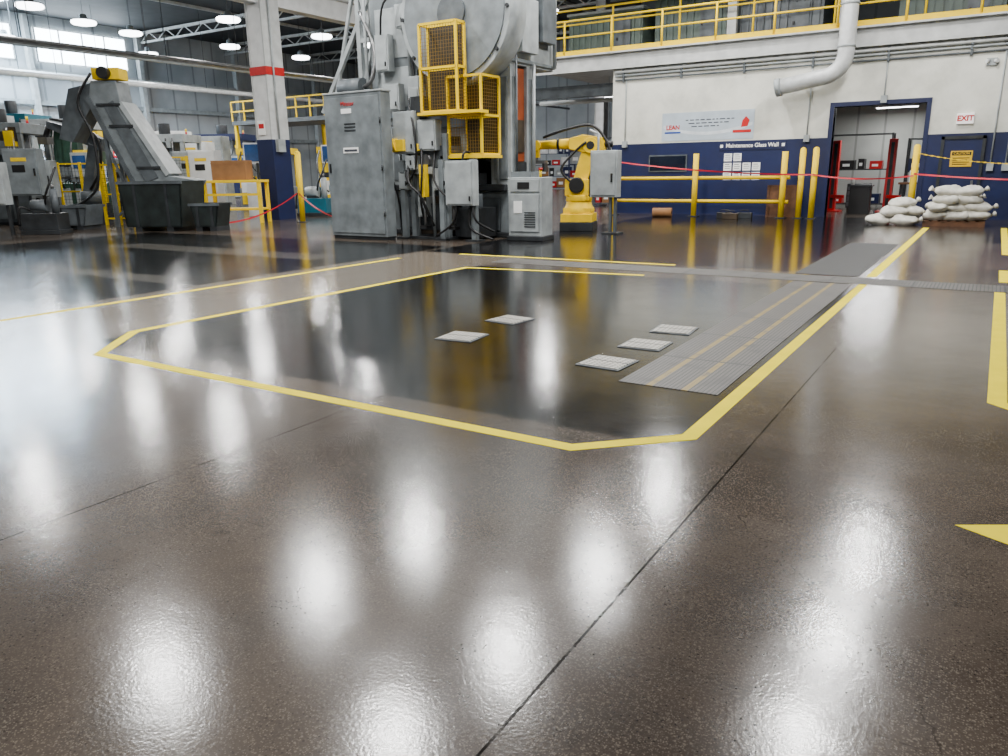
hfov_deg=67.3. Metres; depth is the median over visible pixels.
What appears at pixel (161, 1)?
roof truss
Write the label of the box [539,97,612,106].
pipe
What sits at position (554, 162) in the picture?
storage box
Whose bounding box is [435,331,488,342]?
floor plate
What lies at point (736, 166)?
paper notice
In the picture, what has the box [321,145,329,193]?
kiosk
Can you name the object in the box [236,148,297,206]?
machine
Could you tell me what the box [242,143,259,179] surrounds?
monitor
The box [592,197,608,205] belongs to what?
storage shelf
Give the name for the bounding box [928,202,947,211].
sandbag
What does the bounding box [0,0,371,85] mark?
pipe
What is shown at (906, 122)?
wall
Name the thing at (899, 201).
sandbag
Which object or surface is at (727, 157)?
paper notice
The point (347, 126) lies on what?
vent
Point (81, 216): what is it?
bin
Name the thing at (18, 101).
steel beam
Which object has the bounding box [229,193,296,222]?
barrier tape
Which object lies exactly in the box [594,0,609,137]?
steel column
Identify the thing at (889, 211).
sandbag
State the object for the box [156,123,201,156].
machine
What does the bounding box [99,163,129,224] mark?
ladder
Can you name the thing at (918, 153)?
chain
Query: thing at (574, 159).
storage box
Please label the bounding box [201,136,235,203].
tall cabinet
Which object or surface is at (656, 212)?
roll
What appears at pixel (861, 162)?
storage box
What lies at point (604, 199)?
storage box
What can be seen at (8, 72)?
pipe
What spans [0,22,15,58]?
window
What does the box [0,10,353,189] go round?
wall
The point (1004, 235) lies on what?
tape
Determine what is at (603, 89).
steel beam
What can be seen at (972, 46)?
conduit
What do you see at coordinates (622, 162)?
barrier tape
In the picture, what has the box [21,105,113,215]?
machine
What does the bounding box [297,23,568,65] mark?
roof truss
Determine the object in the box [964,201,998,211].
sandbag
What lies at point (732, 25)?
steel column
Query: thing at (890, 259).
tape
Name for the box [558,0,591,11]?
roof purlin
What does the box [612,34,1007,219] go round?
wall
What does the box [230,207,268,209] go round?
shelf
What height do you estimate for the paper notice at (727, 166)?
0.240 m
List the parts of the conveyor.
rail, support leg, support leg, plate, rail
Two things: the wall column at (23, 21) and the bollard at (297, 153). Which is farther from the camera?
the wall column at (23, 21)
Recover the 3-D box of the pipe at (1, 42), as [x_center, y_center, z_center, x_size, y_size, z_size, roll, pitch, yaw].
[-11.537,-18.873,40.254,0.258,5.509,38.000,9,18,31]
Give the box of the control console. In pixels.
[507,168,553,240]
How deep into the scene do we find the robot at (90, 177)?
24.30 m
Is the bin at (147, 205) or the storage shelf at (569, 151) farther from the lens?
the storage shelf at (569, 151)
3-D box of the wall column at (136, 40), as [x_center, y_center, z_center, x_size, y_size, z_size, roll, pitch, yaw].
[-27.337,-20.066,57.860,0.450,11.900,0.300,9,18,31]
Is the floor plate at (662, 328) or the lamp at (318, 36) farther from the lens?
the lamp at (318, 36)
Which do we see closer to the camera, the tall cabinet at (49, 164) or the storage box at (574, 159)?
the tall cabinet at (49, 164)
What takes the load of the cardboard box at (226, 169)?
on the work table
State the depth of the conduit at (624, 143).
25.70 m
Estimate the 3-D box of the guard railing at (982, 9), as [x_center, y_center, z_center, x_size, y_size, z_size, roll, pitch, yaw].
[10.243,-10.377,20.959,23.000,1.135,0.100,9,18,31]
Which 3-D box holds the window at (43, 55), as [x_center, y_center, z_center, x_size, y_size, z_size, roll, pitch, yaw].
[-29.799,-23.218,53.602,0.130,2.200,6.580,9,18,31]
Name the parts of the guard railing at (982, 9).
railing post, railing post, rail, railing post, railing post, rail, railing post, railing post, railing post, railing post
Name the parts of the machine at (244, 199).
frame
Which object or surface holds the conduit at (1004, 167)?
attached to the wall at (958, 83)
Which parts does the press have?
air tank, frame post, frame post, yellow motor, feeder frame, lube tank, press crown, panel, panel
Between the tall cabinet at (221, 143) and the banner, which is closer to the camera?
the banner
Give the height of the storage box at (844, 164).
0.308 m
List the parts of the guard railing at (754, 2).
rail, railing post, rail, railing post, railing post, railing post, railing post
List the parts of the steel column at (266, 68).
notice plate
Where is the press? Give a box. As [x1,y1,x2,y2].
[321,0,556,241]
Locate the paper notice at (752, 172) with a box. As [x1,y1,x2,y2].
[751,172,759,179]
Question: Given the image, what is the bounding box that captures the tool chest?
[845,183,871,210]
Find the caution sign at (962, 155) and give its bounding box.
[949,151,972,166]
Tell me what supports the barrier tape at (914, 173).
attached to the bollard at (917, 148)
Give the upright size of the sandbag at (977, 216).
0.303 m
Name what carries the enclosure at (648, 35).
on the floor at (601, 76)
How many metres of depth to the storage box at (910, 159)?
27.07 m
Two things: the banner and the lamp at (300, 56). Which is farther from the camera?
the lamp at (300, 56)
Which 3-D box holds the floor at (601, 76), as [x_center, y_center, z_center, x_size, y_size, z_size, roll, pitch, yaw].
[13.224,-10.999,25.686,23.000,0.250,11.000,9,18,31]
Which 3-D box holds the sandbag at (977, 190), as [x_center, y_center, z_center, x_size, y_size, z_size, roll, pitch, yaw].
[11.421,-4.536,18.489,0.754,0.326,0.454,8,18,29]
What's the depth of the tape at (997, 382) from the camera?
6.02 m
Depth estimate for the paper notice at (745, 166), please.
23.95 m
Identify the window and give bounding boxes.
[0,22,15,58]
[32,26,128,70]
[737,0,837,32]
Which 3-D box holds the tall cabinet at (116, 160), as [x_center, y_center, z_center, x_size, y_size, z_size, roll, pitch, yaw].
[-13.711,-6.958,27.834,1.200,2.100,0.860,0,15,4]
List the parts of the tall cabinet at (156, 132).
cabinet door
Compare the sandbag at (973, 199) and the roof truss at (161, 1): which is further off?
the roof truss at (161, 1)
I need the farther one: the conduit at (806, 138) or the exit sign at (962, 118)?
the conduit at (806, 138)
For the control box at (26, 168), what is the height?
2.300 m
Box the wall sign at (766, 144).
[719,140,785,149]
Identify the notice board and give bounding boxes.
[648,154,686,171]
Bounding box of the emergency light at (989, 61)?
[985,57,999,65]
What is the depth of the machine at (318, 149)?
32.95 m
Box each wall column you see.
[18,13,44,159]
[132,37,150,125]
[230,49,245,142]
[309,58,322,186]
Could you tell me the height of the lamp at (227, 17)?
3.040 m
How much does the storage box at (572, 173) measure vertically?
0.424 m
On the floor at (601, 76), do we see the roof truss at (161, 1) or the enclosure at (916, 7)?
the enclosure at (916, 7)
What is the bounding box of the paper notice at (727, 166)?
[723,163,731,170]
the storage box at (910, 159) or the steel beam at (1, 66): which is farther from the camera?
the steel beam at (1, 66)
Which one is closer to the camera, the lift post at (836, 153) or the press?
the press
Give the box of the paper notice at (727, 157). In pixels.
[724,153,731,160]
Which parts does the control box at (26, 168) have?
stand leg, cabinet door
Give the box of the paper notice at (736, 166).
[733,163,740,170]
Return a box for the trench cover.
[493,258,1007,292]
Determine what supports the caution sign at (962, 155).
attached to the door
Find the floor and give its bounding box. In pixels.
[0,188,1007,755]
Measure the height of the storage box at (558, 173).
0.448 m
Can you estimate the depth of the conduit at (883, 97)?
21.44 m
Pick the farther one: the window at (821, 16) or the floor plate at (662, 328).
the window at (821, 16)
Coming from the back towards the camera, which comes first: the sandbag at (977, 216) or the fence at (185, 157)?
the fence at (185, 157)
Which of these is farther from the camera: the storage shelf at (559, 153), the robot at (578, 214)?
the storage shelf at (559, 153)
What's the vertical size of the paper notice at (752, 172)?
0.240 m
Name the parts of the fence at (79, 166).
fence post, fence rail, fence post, fence post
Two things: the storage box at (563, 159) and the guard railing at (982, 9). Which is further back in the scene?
the storage box at (563, 159)
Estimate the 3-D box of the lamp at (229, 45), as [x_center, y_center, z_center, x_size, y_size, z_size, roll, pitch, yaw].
[-16.856,-21.684,46.127,1.200,3.040,1.200,9,18,31]
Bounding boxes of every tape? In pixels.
[0,258,399,320]
[93,267,866,450]
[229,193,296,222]
[299,193,331,216]
[463,254,673,264]
[622,162,812,175]
[813,174,913,179]
[866,228,928,276]
[914,173,1007,179]
[956,525,1007,543]
[987,292,1007,409]
[999,270,1007,282]
[1001,228,1007,254]
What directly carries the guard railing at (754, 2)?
on the floor at (601, 76)
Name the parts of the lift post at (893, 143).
post, lift arm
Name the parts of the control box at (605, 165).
box door, stand leg, plate, stand leg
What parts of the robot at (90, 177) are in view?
arm, arm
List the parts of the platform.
platform leg, railing, platform leg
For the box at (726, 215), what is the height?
0.254 m
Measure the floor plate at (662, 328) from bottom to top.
0.012 m
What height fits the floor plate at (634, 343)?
0.012 m
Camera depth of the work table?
24.02 m
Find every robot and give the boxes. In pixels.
[37,117,113,223]
[536,123,612,230]
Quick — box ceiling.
[0,0,640,63]
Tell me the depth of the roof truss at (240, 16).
53.19 m
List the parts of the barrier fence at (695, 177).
fence post, rail, rail, fence post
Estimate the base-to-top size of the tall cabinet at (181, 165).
2.400 m
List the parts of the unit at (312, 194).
pump motor, oil tank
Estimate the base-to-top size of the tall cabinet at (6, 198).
1.900 m
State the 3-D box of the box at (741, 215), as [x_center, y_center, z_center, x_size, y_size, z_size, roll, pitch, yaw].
[7.253,-4.945,22.836,0.440,0.254,0.240,7,17,26]
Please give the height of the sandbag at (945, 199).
0.310 m
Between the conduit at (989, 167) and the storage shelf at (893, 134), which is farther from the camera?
the storage shelf at (893, 134)
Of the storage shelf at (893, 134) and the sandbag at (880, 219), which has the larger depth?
the storage shelf at (893, 134)
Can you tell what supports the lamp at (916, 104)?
hanging from the wall at (906, 122)
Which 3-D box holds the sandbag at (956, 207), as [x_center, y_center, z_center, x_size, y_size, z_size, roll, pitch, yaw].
[11.301,-4.220,18.727,0.753,0.318,0.452,5,16,19]
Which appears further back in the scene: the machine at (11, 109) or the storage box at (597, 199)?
the machine at (11, 109)
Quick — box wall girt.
[255,138,321,143]
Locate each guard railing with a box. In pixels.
[557,0,927,46]
[557,0,1007,56]
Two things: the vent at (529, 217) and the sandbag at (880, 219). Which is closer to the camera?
the vent at (529, 217)
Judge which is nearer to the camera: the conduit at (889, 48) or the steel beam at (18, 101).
the conduit at (889, 48)
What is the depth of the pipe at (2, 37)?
26.73 m
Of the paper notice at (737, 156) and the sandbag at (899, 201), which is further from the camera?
the paper notice at (737, 156)
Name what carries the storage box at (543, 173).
in the storage shelf at (559, 153)
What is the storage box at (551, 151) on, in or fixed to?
in the storage shelf at (559, 153)
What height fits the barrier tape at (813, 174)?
0.169 m
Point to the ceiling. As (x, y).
(111, 13)
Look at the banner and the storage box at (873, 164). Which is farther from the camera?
the storage box at (873, 164)
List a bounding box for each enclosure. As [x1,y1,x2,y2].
[567,5,655,50]
[655,0,727,41]
[899,0,1007,15]
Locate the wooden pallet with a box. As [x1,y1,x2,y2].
[922,219,985,226]
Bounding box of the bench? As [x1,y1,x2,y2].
[898,170,918,196]
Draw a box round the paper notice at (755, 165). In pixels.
[752,162,759,169]
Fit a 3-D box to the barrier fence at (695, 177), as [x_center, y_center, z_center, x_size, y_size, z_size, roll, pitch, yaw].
[5.995,-6.089,23.926,5.750,1.920,0.345,9,18,31]
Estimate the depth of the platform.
40.92 m
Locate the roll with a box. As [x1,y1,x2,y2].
[652,208,671,216]
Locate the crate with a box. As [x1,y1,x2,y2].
[765,185,796,216]
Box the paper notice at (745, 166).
[742,163,750,169]
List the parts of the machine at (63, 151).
frame, control panel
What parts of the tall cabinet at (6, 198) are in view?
cabinet door, stand leg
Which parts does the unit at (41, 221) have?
pump motor, oil tank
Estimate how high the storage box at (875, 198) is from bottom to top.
0.340 m
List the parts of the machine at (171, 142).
frame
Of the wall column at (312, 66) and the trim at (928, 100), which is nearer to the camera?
the trim at (928, 100)
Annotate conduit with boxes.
[615,37,1007,73]
[615,42,1007,77]
[615,48,1007,82]
[622,81,627,147]
[803,68,812,141]
[880,62,888,102]
[986,50,1007,170]
[1001,145,1007,170]
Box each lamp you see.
[0,15,15,36]
[14,0,44,10]
[71,0,96,26]
[119,0,142,36]
[139,47,157,54]
[216,0,240,23]
[220,2,239,49]
[292,26,309,59]
[311,20,331,39]
[876,103,919,108]
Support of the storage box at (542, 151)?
in the storage shelf at (559, 153)
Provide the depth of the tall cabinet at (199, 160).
25.56 m
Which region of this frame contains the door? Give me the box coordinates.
[934,135,986,196]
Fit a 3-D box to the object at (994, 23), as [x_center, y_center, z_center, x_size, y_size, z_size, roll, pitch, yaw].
[10.245,-9.569,21.163,23.000,0.530,0.200,9,18,31]
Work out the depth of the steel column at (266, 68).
24.87 m
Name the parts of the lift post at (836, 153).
lift arm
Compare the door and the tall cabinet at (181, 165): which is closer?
the door
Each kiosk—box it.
[242,143,263,215]
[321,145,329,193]
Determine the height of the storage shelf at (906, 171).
2.400 m
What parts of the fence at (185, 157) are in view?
fence post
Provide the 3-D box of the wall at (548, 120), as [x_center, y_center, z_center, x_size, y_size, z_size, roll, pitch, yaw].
[12.180,-21.573,61.007,64.000,12.000,0.300,9,18,31]
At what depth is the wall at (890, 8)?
30.31 m
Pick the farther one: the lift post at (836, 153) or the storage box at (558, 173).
the storage box at (558, 173)
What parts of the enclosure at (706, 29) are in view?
access door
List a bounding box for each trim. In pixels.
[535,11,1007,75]
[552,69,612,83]
[820,97,932,216]
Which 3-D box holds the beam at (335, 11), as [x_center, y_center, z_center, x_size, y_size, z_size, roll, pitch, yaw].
[-4.290,-13.850,29.574,0.450,0.750,66.000,9,18,31]
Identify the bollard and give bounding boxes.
[295,151,308,221]
[792,147,806,217]
[804,147,819,218]
[908,144,920,198]
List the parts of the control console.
console door, console door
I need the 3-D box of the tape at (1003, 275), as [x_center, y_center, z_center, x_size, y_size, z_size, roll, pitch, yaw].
[6.857,-1.394,10.380,0.120,0.002,1.350,9,18,31]
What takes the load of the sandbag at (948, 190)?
on the sandbag at (945, 199)
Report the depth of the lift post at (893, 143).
24.51 m
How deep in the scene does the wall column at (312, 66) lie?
71.85 m
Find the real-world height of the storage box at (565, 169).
0.697 m
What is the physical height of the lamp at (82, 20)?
3.040 m
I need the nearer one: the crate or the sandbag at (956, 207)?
the sandbag at (956, 207)
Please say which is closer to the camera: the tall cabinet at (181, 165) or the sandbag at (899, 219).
the sandbag at (899, 219)
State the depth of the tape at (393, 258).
9.97 m
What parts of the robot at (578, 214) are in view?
arm, arm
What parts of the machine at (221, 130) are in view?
frame, control panel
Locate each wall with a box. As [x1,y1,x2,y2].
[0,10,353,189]
[354,39,612,180]
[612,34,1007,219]
[641,0,899,22]
[833,103,926,202]
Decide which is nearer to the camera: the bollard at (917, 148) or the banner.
the bollard at (917, 148)
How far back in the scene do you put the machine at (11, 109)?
36.16 m
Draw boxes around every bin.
[59,204,104,229]
[115,180,205,231]
[188,202,232,230]
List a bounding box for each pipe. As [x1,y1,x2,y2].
[0,0,323,98]
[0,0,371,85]
[0,0,371,87]
[0,0,569,109]
[0,1,357,102]
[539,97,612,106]
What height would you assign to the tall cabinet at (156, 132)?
3.800 m
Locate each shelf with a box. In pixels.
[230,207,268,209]
[536,153,575,187]
[568,137,611,178]
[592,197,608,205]
[834,132,895,204]
[902,138,922,196]
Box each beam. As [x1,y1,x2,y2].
[0,65,322,97]
[0,98,292,117]
[229,0,367,26]
[535,83,612,100]
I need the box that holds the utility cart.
[847,179,874,213]
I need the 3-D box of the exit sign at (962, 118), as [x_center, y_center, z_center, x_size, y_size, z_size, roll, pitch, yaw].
[12.556,-7.065,20.601,0.401,0.270,0.090,9,18,31]
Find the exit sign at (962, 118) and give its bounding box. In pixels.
[956,113,974,123]
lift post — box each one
[827,140,843,211]
[875,139,900,211]
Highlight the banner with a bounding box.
[661,109,754,141]
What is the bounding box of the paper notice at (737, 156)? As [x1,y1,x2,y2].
[733,153,741,160]
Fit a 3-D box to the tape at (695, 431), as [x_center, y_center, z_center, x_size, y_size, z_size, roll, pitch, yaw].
[0.273,-0.746,8.378,5.910,0.002,7.260,9,18,31]
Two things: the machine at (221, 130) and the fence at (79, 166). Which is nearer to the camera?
the fence at (79, 166)
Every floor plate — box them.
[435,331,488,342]
[484,315,534,324]
[575,355,638,370]
[617,338,672,351]
[649,324,698,335]
[796,243,898,276]
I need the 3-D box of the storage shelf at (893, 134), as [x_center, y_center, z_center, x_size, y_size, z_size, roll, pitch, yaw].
[12.881,-7.684,28.080,2.660,2.600,0.660,9,18,31]
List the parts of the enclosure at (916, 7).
access door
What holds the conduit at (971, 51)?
attached to the wall at (958, 83)
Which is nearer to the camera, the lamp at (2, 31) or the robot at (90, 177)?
the robot at (90, 177)
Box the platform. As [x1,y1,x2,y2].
[230,93,328,180]
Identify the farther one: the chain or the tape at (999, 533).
the chain
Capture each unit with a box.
[18,167,73,234]
[295,159,331,215]
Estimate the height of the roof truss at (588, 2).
0.810 m
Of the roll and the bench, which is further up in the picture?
the bench
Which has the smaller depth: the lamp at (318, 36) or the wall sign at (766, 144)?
the wall sign at (766, 144)
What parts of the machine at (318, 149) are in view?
frame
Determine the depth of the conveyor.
22.54 m
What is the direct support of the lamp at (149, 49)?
hanging from the ceiling
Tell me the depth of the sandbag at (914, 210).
19.16 m
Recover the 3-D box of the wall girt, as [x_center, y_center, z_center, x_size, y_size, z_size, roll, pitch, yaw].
[-29.614,-17.610,54.889,0.250,0.300,54.000,9,18,31]
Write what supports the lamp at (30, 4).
hanging from the ceiling
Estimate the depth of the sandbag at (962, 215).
18.61 m
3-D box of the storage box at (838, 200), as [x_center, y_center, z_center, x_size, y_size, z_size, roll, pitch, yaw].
[12.572,-6.733,28.550,0.384,0.245,0.503,9,18,31]
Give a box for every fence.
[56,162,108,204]
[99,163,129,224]
[172,156,189,176]
[607,151,789,217]
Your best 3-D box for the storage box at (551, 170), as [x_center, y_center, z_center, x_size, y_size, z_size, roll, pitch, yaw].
[3.794,-16.412,60.331,0.345,0.638,0.503,-1,15,-2]
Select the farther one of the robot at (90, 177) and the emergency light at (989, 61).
the robot at (90, 177)
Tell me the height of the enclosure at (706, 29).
2.430 m
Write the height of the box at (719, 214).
0.254 m
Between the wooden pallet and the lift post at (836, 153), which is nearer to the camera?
the wooden pallet
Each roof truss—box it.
[140,0,353,43]
[151,0,356,39]
[225,0,622,55]
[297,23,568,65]
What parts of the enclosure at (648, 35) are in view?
access door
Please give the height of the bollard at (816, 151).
2.030 m
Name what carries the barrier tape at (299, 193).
attached to the bollard at (297, 153)
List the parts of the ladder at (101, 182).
fence post, fence post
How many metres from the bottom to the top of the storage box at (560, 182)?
0.723 m
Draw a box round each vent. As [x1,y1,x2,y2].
[344,123,355,130]
[524,212,534,226]
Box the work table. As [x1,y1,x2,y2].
[204,179,271,222]
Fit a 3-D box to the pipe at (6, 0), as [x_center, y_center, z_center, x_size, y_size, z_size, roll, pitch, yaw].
[-22.471,-23.056,54.198,0.238,4.499,35.000,9,18,31]
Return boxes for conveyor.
[59,66,206,226]
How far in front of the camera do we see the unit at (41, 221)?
20.48 m
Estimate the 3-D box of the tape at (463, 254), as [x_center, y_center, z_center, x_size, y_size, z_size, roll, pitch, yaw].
[0.958,-2.069,13.167,4.161,0.002,0.100,8,18,30]
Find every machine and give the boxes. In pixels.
[0,109,61,224]
[4,100,51,147]
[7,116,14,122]
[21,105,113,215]
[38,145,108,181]
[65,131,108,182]
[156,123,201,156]
[192,125,257,198]
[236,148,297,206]
[316,147,328,197]
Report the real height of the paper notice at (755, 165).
0.240 m
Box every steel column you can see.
[244,0,295,219]
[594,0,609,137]
[726,1,738,34]
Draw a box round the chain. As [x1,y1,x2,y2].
[918,153,1007,163]
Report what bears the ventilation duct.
attached to the wall at (958, 83)
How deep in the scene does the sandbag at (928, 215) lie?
18.91 m
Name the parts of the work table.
table leg, table leg, table leg, table leg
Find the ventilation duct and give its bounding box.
[773,0,860,96]
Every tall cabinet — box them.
[0,162,15,234]
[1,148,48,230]
[32,160,61,204]
[105,159,127,217]
[155,131,191,134]
[172,151,189,176]
[185,142,214,150]
[187,150,225,201]
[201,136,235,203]
[322,89,396,240]
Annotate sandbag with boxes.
[865,214,890,225]
[879,205,911,217]
[888,197,920,206]
[890,214,922,225]
[903,205,927,215]
[922,210,954,220]
[928,195,959,204]
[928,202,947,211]
[929,185,958,195]
[943,211,974,220]
[947,203,968,211]
[956,185,989,195]
[958,195,983,204]
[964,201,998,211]
[966,210,996,220]
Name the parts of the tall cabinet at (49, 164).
cabinet door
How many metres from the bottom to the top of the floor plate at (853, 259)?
0.004 m
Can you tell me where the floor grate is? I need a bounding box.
[619,281,851,394]
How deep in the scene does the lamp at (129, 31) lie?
41.41 m
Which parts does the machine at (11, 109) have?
frame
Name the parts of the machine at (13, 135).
frame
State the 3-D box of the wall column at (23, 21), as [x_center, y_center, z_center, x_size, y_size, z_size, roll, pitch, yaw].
[-31.596,-18.217,51.346,0.450,11.900,0.300,9,18,31]
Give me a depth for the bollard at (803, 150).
22.30 m
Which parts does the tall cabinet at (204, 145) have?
cabinet door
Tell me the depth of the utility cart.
23.96 m
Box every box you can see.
[210,160,252,179]
[538,167,548,175]
[540,149,547,153]
[549,149,556,153]
[549,168,553,175]
[552,160,559,164]
[556,170,561,175]
[556,178,565,186]
[561,157,567,164]
[562,167,571,175]
[570,152,580,163]
[570,170,575,176]
[589,129,622,233]
[595,197,601,202]
[602,197,608,202]
[716,209,732,217]
[722,210,737,218]
[737,210,752,218]
[836,198,843,202]
[839,160,856,168]
[857,159,866,168]
[869,161,883,168]
[871,193,880,202]
[908,158,919,170]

